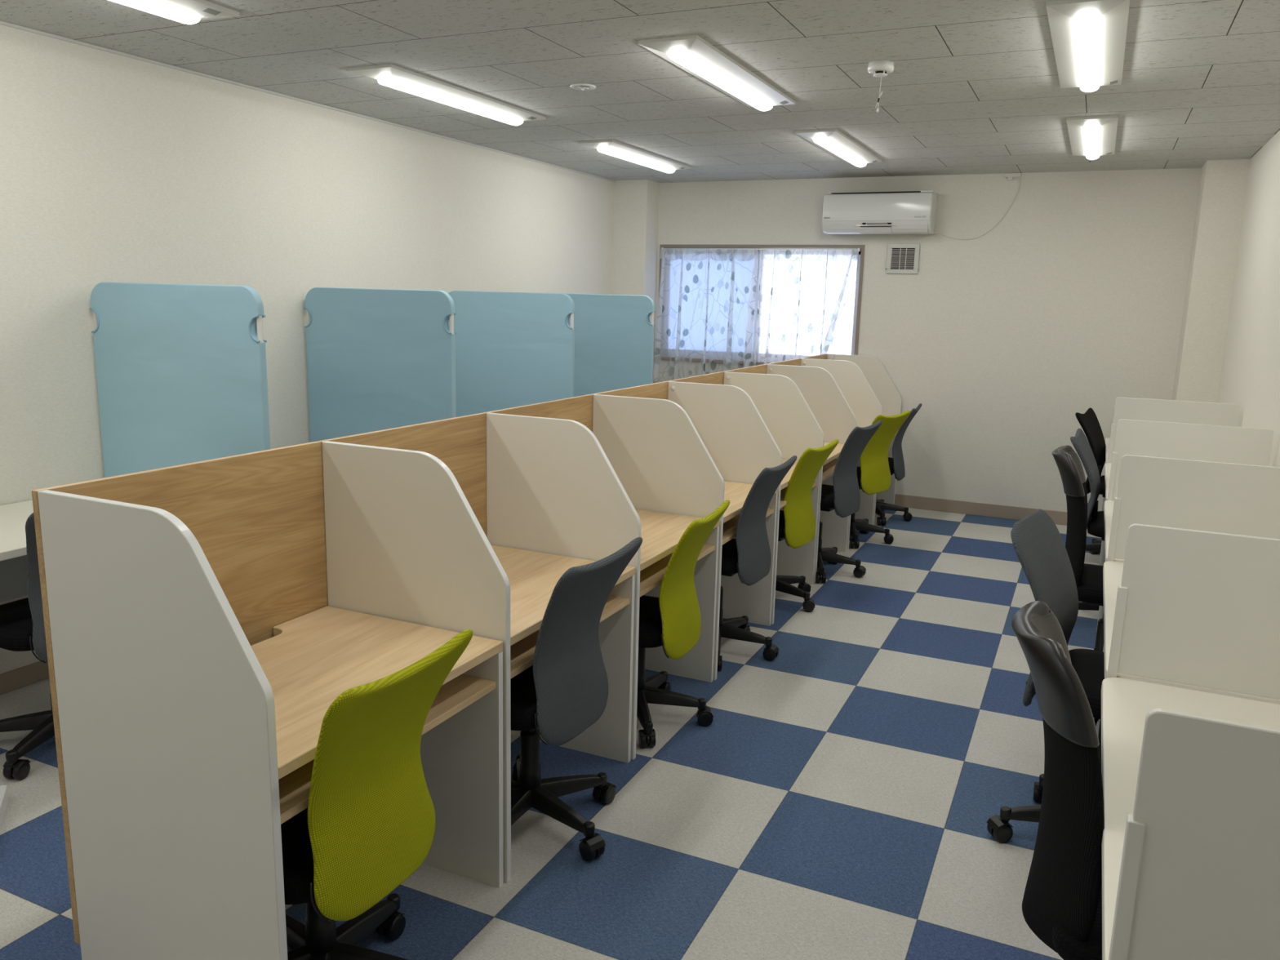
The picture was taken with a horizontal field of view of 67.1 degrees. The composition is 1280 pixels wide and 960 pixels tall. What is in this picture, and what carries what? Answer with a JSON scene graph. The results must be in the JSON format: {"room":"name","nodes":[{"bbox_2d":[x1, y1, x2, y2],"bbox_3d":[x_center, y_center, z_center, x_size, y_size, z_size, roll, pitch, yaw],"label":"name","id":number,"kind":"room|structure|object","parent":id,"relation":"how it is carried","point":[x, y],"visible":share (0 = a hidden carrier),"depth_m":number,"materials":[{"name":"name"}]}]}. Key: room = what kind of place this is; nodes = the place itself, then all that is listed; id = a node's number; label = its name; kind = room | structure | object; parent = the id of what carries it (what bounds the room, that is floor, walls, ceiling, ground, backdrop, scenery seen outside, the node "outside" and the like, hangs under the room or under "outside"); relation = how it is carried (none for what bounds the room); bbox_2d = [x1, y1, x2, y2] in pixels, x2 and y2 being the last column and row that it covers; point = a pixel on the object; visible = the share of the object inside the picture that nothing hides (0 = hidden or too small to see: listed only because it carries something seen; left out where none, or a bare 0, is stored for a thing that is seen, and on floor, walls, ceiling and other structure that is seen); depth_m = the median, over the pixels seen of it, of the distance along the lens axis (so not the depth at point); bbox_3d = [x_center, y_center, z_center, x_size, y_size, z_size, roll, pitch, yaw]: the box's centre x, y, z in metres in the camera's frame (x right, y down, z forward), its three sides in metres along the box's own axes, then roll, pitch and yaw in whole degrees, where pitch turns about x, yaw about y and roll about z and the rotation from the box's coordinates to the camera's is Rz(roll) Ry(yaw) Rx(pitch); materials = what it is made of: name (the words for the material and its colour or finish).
{"room":"study room","nodes":[
{"label":"study room","id":0,"kind":"room"},
{"bbox_2d":[0,24,613,674],"bbox_3d":[-2.210,-0.541,4.335,0.150,2.540,9.711,6,12,24],"label":"wall","id":1,"kind":"structure","parent":0,"point":[114,167],"depth_m":4.44,"materials":[{"name":"paint"}]},
{"bbox_2d":[0,660,48,694],"bbox_3d":[-2.219,0.693,4.427,0.010,0.082,9.172,6,12,24],"label":"baseboard","id":2,"kind":"structure","parent":1,"relation":"attached to","point":[17,678],"depth_m":3.88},
{"bbox_2d":[0,20,615,182],"bbox_3d":[-2.156,-1.755,3.957,0.012,0.012,9.172,6,12,24],"label":"trim","id":3,"kind":"structure","parent":1,"relation":"attached to","point":[3,23],"depth_m":4.58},
{"bbox_2d":[0,506,1101,959],"bbox_3d":[-0.123,0.993,3.618,4.832,0.100,9.711,6,12,24],"label":"floor","id":4,"kind":"structure","parent":0,"point":[842,789],"depth_m":3.08,"materials":[{"name":"carpet"}]},
{"bbox_2d":[0,785,8,830],"bbox_3d":[-2.025,1.027,2.779,0.300,0.055,0.420,-4,12,-26],"label":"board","id":5,"kind":"object","parent":4,"relation":"on","point":[4,801],"visible":1,"depth_m":2.96,"materials":[{"name":"white laminate"}]},
{"bbox_2d":[0,499,33,602],"bbox_3d":[-2.252,0.527,3.509,0.660,0.750,1.194,6,12,24],"label":"desk","id":6,"kind":"object","parent":4,"relation":"on","point":[14,517],"visible":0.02,"depth_m":3.66,"materials":[{"name":"white laminate"}]},
{"bbox_2d":[0,512,54,779],"bbox_3d":[-1.995,0.485,3.312,0.574,0.919,0.524,6,12,24],"label":"office chair","id":7,"kind":"object","parent":4,"relation":"on","point":[22,628],"visible":0.19,"depth_m":3.14,"materials":[{"name":"black plastic"}]},
{"bbox_2d":[88,281,270,477],"bbox_3d":[-1.847,0.022,3.921,0.934,1.607,0.340,6,12,24],"label":"screen","id":8,"kind":"object","parent":4,"relation":"on","point":[181,369],"visible":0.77,"depth_m":3.81,"materials":[{"name":"blue plastic"}]},
{"bbox_2d":[31,441,503,959],"bbox_3d":[-0.810,0.569,2.329,0.629,1.183,0.812,6,12,24],"label":"study carrel","id":9,"kind":"object","parent":4,"relation":"on","point":[198,656],"visible":0.95,"depth_m":2.02,"materials":[{"name":"laminate"}]},
{"bbox_2d":[278,674,496,824],"bbox_3d":[-0.692,0.584,2.274,0.334,0.020,0.761,6,12,24],"label":"shelf","id":10,"kind":"object","parent":9,"relation":"attached to","point":[461,691],"depth_m":2.35,"materials":[{"name":"brown wood"}]},
{"bbox_2d":[280,629,473,959],"bbox_3d":[-0.713,0.758,2.170,0.576,0.874,0.501,6,12,24],"label":"office chair","id":11,"kind":"object","parent":4,"relation":"on","point":[367,824],"visible":0.82,"depth_m":2.02,"materials":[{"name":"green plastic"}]},
{"bbox_2d":[303,287,456,442],"bbox_3d":[-1.338,-0.170,4.991,0.934,1.607,0.340,6,12,24],"label":"screen","id":12,"kind":"object","parent":4,"relation":"on","point":[378,359],"visible":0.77,"depth_m":4.89,"materials":[{"name":"blue plastic"}]},
{"bbox_2d":[316,413,635,882],"bbox_3d":[-0.466,0.439,3.054,0.629,1.183,0.812,6,12,24],"label":"study carrel","id":13,"kind":"object","parent":4,"relation":"on","point":[405,507],"visible":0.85,"depth_m":2.68,"materials":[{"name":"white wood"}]},
{"bbox_2d":[510,595,629,679],"bbox_3d":[-0.347,0.454,2.998,0.334,0.020,0.761,6,12,24],"label":"shelf","id":14,"kind":"object","parent":13,"relation":"attached to","point":[522,652],"depth_m":2.81,"materials":[{"name":"brown wood"}]},
{"bbox_2d":[448,290,575,417],"bbox_3d":[-0.830,-0.362,6.060,0.934,1.607,0.340,6,12,24],"label":"screen","id":15,"kind":"object","parent":4,"relation":"on","point":[513,349],"visible":0.48,"depth_m":5.94,"materials":[{"name":"blue plastic"}]},
{"bbox_2d":[510,537,642,861],"bbox_3d":[-0.327,0.611,2.884,0.596,0.913,0.548,7,12,26],"label":"office chair","id":16,"kind":"object","parent":4,"relation":"on","point":[564,692],"visible":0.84,"depth_m":2.76,"materials":[{"name":"grey fabric"}]},
{"bbox_2d":[483,394,719,759],"bbox_3d":[-0.121,0.309,3.778,0.629,1.183,0.812,6,12,24],"label":"study carrel","id":17,"kind":"object","parent":4,"relation":"on","point":[553,488],"visible":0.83,"depth_m":3.40,"materials":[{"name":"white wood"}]},
{"bbox_2d":[639,543,715,597],"bbox_3d":[-0.003,0.324,3.723,0.334,0.020,0.761,6,12,24],"label":"shelf","id":18,"kind":"object","parent":17,"relation":"attached to","point":[651,576],"depth_m":3.59,"materials":[{"name":"brown wood"}]},
{"bbox_2d":[563,293,655,396],"bbox_3d":[-0.338,-0.548,7.094,0.934,1.607,0.340,6,12,24],"label":"screen","id":19,"kind":"object","parent":4,"relation":"on","point":[614,334],"visible":0.38,"depth_m":6.93,"materials":[{"name":"blue plastic"}]},
{"bbox_2d":[636,499,729,747],"bbox_3d":[0.007,0.500,3.663,0.590,0.856,0.523,6,12,21],"label":"office chair","id":20,"kind":"object","parent":4,"relation":"on","point":[672,620],"visible":0.69,"depth_m":3.53,"materials":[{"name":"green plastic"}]},
{"bbox_2d":[591,381,777,679],"bbox_3d":[0.223,0.179,4.502,0.629,1.183,0.812,6,12,24],"label":"study carrel","id":21,"kind":"object","parent":4,"relation":"on","point":[658,455],"visible":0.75,"depth_m":4.10,"materials":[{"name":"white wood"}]},
{"bbox_2d":[722,507,773,544],"bbox_3d":[0.342,0.194,4.447,0.334,0.020,0.761,6,12,24],"label":"shelf","id":22,"kind":"object","parent":21,"relation":"attached to","point":[729,529],"depth_m":4.32,"materials":[{"name":"brown wood"}]},
{"bbox_2d":[667,371,820,624],"bbox_3d":[0.567,0.049,5.224,0.629,1.183,0.817,6,12,24],"label":"study carrel","id":23,"kind":"object","parent":4,"relation":"on","point":[726,420],"visible":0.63,"depth_m":4.80,"materials":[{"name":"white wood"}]},
{"bbox_2d":[779,481,817,508],"bbox_3d":[0.686,0.064,5.171,0.334,0.020,0.761,6,12,24],"label":"shelf","id":24,"kind":"object","parent":23,"relation":"attached to","point":[782,503],"depth_m":5.07,"materials":[{"name":"brown wood"}]},
{"bbox_2d":[717,455,796,670],"bbox_3d":[0.370,0.340,4.388,0.568,0.915,0.521,7,12,26],"label":"office chair","id":25,"kind":"object","parent":4,"relation":"on","point":[748,555],"visible":0.62,"depth_m":4.25,"materials":[{"name":"grey fabric"}]},
{"bbox_2d":[723,364,848,582],"bbox_3d":[0.911,-0.081,5.949,0.629,1.183,0.817,6,12,24],"label":"study carrel","id":26,"kind":"object","parent":4,"relation":"on","point":[779,401],"visible":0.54,"depth_m":5.51,"materials":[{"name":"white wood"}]},
{"bbox_2d":[822,459,837,481],"bbox_3d":[1.031,-0.067,5.895,0.334,0.020,0.761,6,12,24],"label":"shelf","id":27,"kind":"object","parent":26,"relation":"attached to","point":[828,468],"depth_m":5.83,"materials":[{"name":"brown wood"}]},
{"bbox_2d":[775,439,838,612],"bbox_3d":[0.707,0.217,5.150,0.571,0.886,0.542,8,13,31],"label":"office chair","id":28,"kind":"object","parent":4,"relation":"on","point":[797,522],"visible":0.64,"depth_m":5.01,"materials":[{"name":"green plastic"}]},
{"bbox_2d":[766,358,875,551],"bbox_3d":[1.256,-0.211,6.673,0.629,1.183,0.817,6,12,24],"label":"study carrel","id":29,"kind":"object","parent":4,"relation":"on","point":[821,393],"visible":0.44,"depth_m":6.22,"materials":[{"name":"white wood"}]},
{"bbox_2d":[815,420,882,583],"bbox_3d":[1.075,0.095,5.736,0.586,0.923,0.524,8,13,32],"label":"office chair","id":30,"kind":"object","parent":4,"relation":"on","point":[843,497],"visible":0.67,"depth_m":5.57,"materials":[{"name":"grey fabric"}]},
{"bbox_2d":[800,353,902,525],"bbox_3d":[1.600,-0.341,7.397,0.629,1.183,0.817,6,12,24],"label":"study carrel","id":31,"kind":"object","parent":4,"relation":"on","point":[864,381],"visible":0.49,"depth_m":7.01,"materials":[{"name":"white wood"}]},
{"bbox_2d":[849,410,910,548],"bbox_3d":[1.440,-0.037,6.532,0.577,0.897,0.534,11,15,42],"label":"office chair","id":32,"kind":"object","parent":4,"relation":"on","point":[873,474],"visible":0.63,"depth_m":6.36,"materials":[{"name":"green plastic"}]},
{"bbox_2d":[875,403,921,525],"bbox_3d":[1.764,-0.140,7.203,0.576,0.867,0.511,7,12,26],"label":"office chair","id":33,"kind":"object","parent":4,"relation":"on","point":[896,464],"visible":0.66,"depth_m":7.04,"materials":[{"name":"fabric"}]},
{"bbox_2d":[986,508,1104,842],"bbox_3d":[1.387,0.624,2.832,0.585,0.988,0.544,9,13,36],"label":"office chair","id":34,"kind":"object","parent":4,"relation":"on","point":[1039,547],"visible":0.36,"depth_m":2.89,"materials":[{"name":"grey fabric"}]},
{"bbox_2d":[1011,600,1104,959],"bbox_3d":[0.955,0.780,1.865,0.582,1.029,0.509,3,11,10],"label":"office chair","id":35,"kind":"object","parent":4,"relation":"on","point":[1062,901],"visible":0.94,"depth_m":1.72,"materials":[{"name":"black fabric"}]},
{"bbox_2d":[1026,444,1103,684],"bbox_3d":[1.952,0.399,3.977,0.573,1.026,0.539,6,12,24],"label":"office chair","id":36,"kind":"object","parent":4,"relation":"on","point":[1088,577],"visible":0.34,"depth_m":3.87,"materials":[{"name":"black plastic"}]},
{"bbox_2d":[1070,428,1104,610],"bbox_3d":[2.459,0.265,4.889,0.579,0.972,0.539,7,12,28],"label":"office chair","id":37,"kind":"object","parent":4,"relation":"on","point":[1095,526],"visible":0.28,"depth_m":4.86,"materials":[{"name":"black plastic"}]},
{"bbox_2d":[1075,408,1105,554],"bbox_3d":[3.030,0.062,6.062,0.576,0.957,0.532,9,13,35],"label":"office chair","id":38,"kind":"object","parent":4,"relation":"on","point":[1089,422],"visible":0.34,"depth_m":6.12,"materials":[{"name":"black plastic"}]},
{"bbox_2d":[1098,462,1114,565],"bbox_3d":[2.682,0.383,4.962,0.600,0.730,1.194,6,12,24],"label":"desk","id":39,"kind":"object","parent":4,"relation":"on","point":[1108,465],"visible":0.06,"depth_m":5.38,"materials":[{"name":"white laminate"}]},
{"bbox_2d":[1106,418,1273,500],"bbox_3d":[2.455,-0.043,4.322,0.622,0.417,0.023,6,12,24],"label":"divider","id":40,"kind":"object","parent":39,"relation":"attached to","point":[1194,442],"visible":0.45,"depth_m":4.30,"materials":[{"name":"white laminate"}]},
{"bbox_2d":[1102,437,1111,511],"bbox_3d":[3.197,0.192,6.028,0.600,0.730,1.194,6,12,24],"label":"desk","id":41,"kind":"object","parent":4,"relation":"on","point":[1107,439],"visible":0.03,"depth_m":6.28,"materials":[{"name":"white laminate"}]},
{"bbox_2d":[1106,396,1239,462],"bbox_3d":[2.973,-0.236,5.392,0.622,0.417,0.023,6,12,24],"label":"divider","id":42,"kind":"object","parent":41,"relation":"attached to","point":[1126,408],"visible":0.37,"depth_m":5.37,"materials":[{"name":"white laminate"}]},
{"bbox_2d":[1096,500,1124,631],"bbox_3d":[2.166,0.574,3.895,0.600,0.730,1.194,6,12,24],"label":"desk","id":43,"kind":"object","parent":4,"relation":"on","point":[1108,504],"visible":0.07,"depth_m":4.07,"materials":[{"name":"white laminate"}]},
{"bbox_2d":[1106,454,1279,561],"bbox_3d":[1.941,0.147,3.260,0.622,0.417,0.023,6,12,24],"label":"divider","id":44,"kind":"object","parent":43,"relation":"attached to","point":[1228,498],"visible":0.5,"depth_m":3.27,"materials":[{"name":"white laminate"}]},
{"bbox_2d":[1096,560,1279,734],"bbox_3d":[1.650,0.766,2.829,0.600,0.730,1.194,6,12,24],"label":"desk","id":45,"kind":"object","parent":4,"relation":"on","point":[1112,570],"visible":0.16,"depth_m":2.67,"materials":[{"name":"white laminate"}]},
{"bbox_2d":[1106,524,1279,699],"bbox_3d":[1.426,0.338,2.195,0.622,0.417,0.023,6,12,24],"label":"divider","id":46,"kind":"object","parent":45,"relation":"attached to","point":[1200,608],"visible":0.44,"depth_m":2.24,"materials":[{"name":"white laminate"}]},
{"bbox_2d":[1101,677,1279,959],"bbox_3d":[1.134,0.957,1.762,0.600,0.730,1.194,6,12,24],"label":"desk","id":47,"kind":"object","parent":4,"relation":"on","point":[1126,704],"visible":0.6,"depth_m":2.06,"materials":[{"name":"white laminate"}]},
{"bbox_2d":[1108,708,1279,959],"bbox_3d":[0.919,0.526,1.146,0.622,0.417,0.023,6,12,24],"label":"divider","id":48,"kind":"object","parent":47,"relation":"attached to","point":[1199,876],"visible":1,"depth_m":1.22,"materials":[{"name":"white laminate"}]},
{"bbox_2d":[611,179,659,383],"bbox_3d":[-0.059,-1.252,8.329,0.307,2.540,0.239,6,12,24],"label":"wall column","id":49,"kind":"structure","parent":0,"point":[636,202],"depth_m":8.08,"materials":[{"name":"paint"}]},
{"bbox_2d":[0,0,1279,182],"bbox_3d":[-0.058,-1.599,3.122,4.832,0.100,9.711,6,12,24],"label":"ceiling","id":50,"kind":"structure","parent":0,"point":[973,86],"depth_m":4.06,"materials":[{"name":"white tile"}]},
{"bbox_2d":[109,0,239,24],"bbox_3d":[-1.772,-1.509,2.842,0.236,0.056,1.280,6,12,24],"label":"ceiling light","id":51,"kind":"object","parent":50,"relation":"attached to","point":[185,11],"visible":1,"depth_m":3.23,"materials":[{"name":"white plastic"}]},
{"bbox_2d":[346,63,546,125],"bbox_3d":[-0.888,-1.843,4.700,0.236,0.056,1.280,6,12,24],"label":"ceiling light","id":52,"kind":"object","parent":50,"relation":"attached to","point":[390,75],"visible":1,"depth_m":4.50,"materials":[{"name":"white plastic"}]},
{"bbox_2d":[569,83,595,90],"bbox_3d":[-0.261,-1.792,4.417,0.120,0.019,0.120,6,12,24],"label":"recessed light","id":53,"kind":"object","parent":50,"relation":"in","point":[582,86],"visible":1,"depth_m":4.40,"materials":[{"name":"white plastic"}]},
{"bbox_2d":[578,139,690,173],"bbox_3d":[-0.006,-2.176,6.554,0.236,0.056,1.280,6,12,24],"label":"ceiling light","id":54,"kind":"object","parent":50,"relation":"attached to","point":[611,147],"visible":1,"depth_m":6.36,"materials":[{"name":"white plastic"}]},
{"bbox_2d":[638,35,795,111],"bbox_3d":[0.370,-1.702,4.127,0.236,0.056,1.280,6,12,24],"label":"ceiling light","id":55,"kind":"object","parent":50,"relation":"attached to","point":[692,54],"visible":1,"depth_m":3.90,"materials":[{"name":"white plastic"}]},
{"bbox_2d":[795,128,882,167],"bbox_3d":[1.252,-2.035,5.981,0.236,0.056,1.280,6,12,24],"label":"ceiling light","id":56,"kind":"object","parent":50,"relation":"attached to","point":[833,141],"visible":1,"depth_m":5.76,"materials":[{"name":"white plastic"}]},
{"bbox_2d":[867,60,894,112],"bbox_3d":[0.960,-1.572,3.870,0.104,0.186,0.104,6,12,24],"label":"smoke detector","id":57,"kind":"object","parent":50,"relation":"hanging from","point":[879,68],"visible":1,"depth_m":3.83,"materials":[{"name":"white plastic"}]},
{"bbox_2d":[1045,0,1129,92],"bbox_3d":[1.648,-1.558,3.545,0.236,0.056,1.280,6,12,24],"label":"ceiling light","id":58,"kind":"object","parent":50,"relation":"attached to","point":[1088,37],"visible":1,"depth_m":3.33,"materials":[{"name":"white plastic"}]},
{"bbox_2d":[1066,115,1118,159],"bbox_3d":[2.530,-1.891,5.399,0.236,0.056,1.280,6,12,24],"label":"ceiling light","id":59,"kind":"object","parent":50,"relation":"attached to","point":[1094,137],"visible":1,"depth_m":5.18,"materials":[{"name":"white plastic"}]},
{"bbox_2d":[653,168,1201,511],"bbox_3d":[1.936,-1.069,7.631,4.532,2.540,0.150,6,12,24],"label":"wall","id":60,"kind":"structure","parent":0,"point":[1073,303],"depth_m":7.18,"materials":[{"name":"paint"}]},
{"bbox_2d":[658,244,865,364],"bbox_3d":[0.965,-1.444,7.983,1.737,0.971,0.146,6,12,24],"label":"window","id":61,"kind":"structure","parent":60,"relation":"in","point":[849,340],"depth_m":7.74,"materials":[{"name":"metal"}]},
{"bbox_2d":[653,248,758,382],"bbox_3d":[0.536,-1.363,8.111,0.908,1.124,0.066,6,12,24],"label":"curtain","id":62,"kind":"object","parent":61,"relation":"hanging from","point":[708,297],"visible":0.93,"depth_m":8.10,"materials":[{"name":"white fabric"}]},
{"bbox_2d":[752,248,858,366],"bbox_3d":[1.310,-1.276,7.760,0.820,1.124,0.068,6,12,24],"label":"curtain","id":63,"kind":"object","parent":61,"relation":"hanging from","point":[804,296],"visible":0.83,"depth_m":7.75,"materials":[{"name":"white fabric"}]},
{"bbox_2d":[822,190,937,234],"bbox_3d":[1.806,-2.018,7.307,0.808,0.306,0.230,6,12,24],"label":"air conditioner","id":64,"kind":"object","parent":60,"relation":"attached to","point":[907,212],"visible":1,"depth_m":7.20,"materials":[{"name":"white plastic"}]},
{"bbox_2d":[885,243,920,274],"bbox_3d":[2.012,-1.694,7.389,0.248,0.226,0.016,6,12,24],"label":"air vent","id":65,"kind":"object","parent":60,"relation":"in","point":[901,258],"visible":1,"depth_m":7.39,"materials":[{"name":"white plastic"}]},
{"bbox_2d":[894,493,1091,525],"bbox_3d":[1.905,0.145,7.774,3.990,0.100,0.010,6,12,24],"label":"baseboard","id":66,"kind":"structure","parent":60,"relation":"attached to","point":[1059,517],"depth_m":7.46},
{"bbox_2d":[1004,173,1021,180],"bbox_3d":[2.690,-2.189,6.970,0.110,0.050,0.030,6,12,24],"label":"wall outlet","id":67,"kind":"object","parent":60,"relation":"attached to","point":[1010,176],"visible":1,"depth_m":6.96,"materials":[{"name":"plastic"}]},
{"bbox_2d":[933,178,1020,239],"bbox_3d":[2.466,-1.987,7.098,0.583,0.428,0.059,6,12,24],"label":"power cable","id":68,"kind":"object","parent":67,"relation":"hanging from","point":[1012,179],"visible":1,"depth_m":7.09,"materials":[{"name":"plastic"}]},
{"bbox_2d":[1172,159,1249,402],"bbox_3d":[3.771,-0.809,6.513,0.235,2.540,0.371,6,12,24],"label":"wall column","id":69,"kind":"structure","parent":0,"point":[1223,183],"depth_m":6.26,"materials":[{"name":"paint"}]},
{"bbox_2d":[1216,130,1279,466],"bbox_3d":[2.029,-0.065,2.404,0.150,2.540,9.711,6,12,24],"label":"wall","id":70,"kind":"structure","parent":0,"point":[1250,379],"depth_m":5.21,"materials":[{"name":"paint"}]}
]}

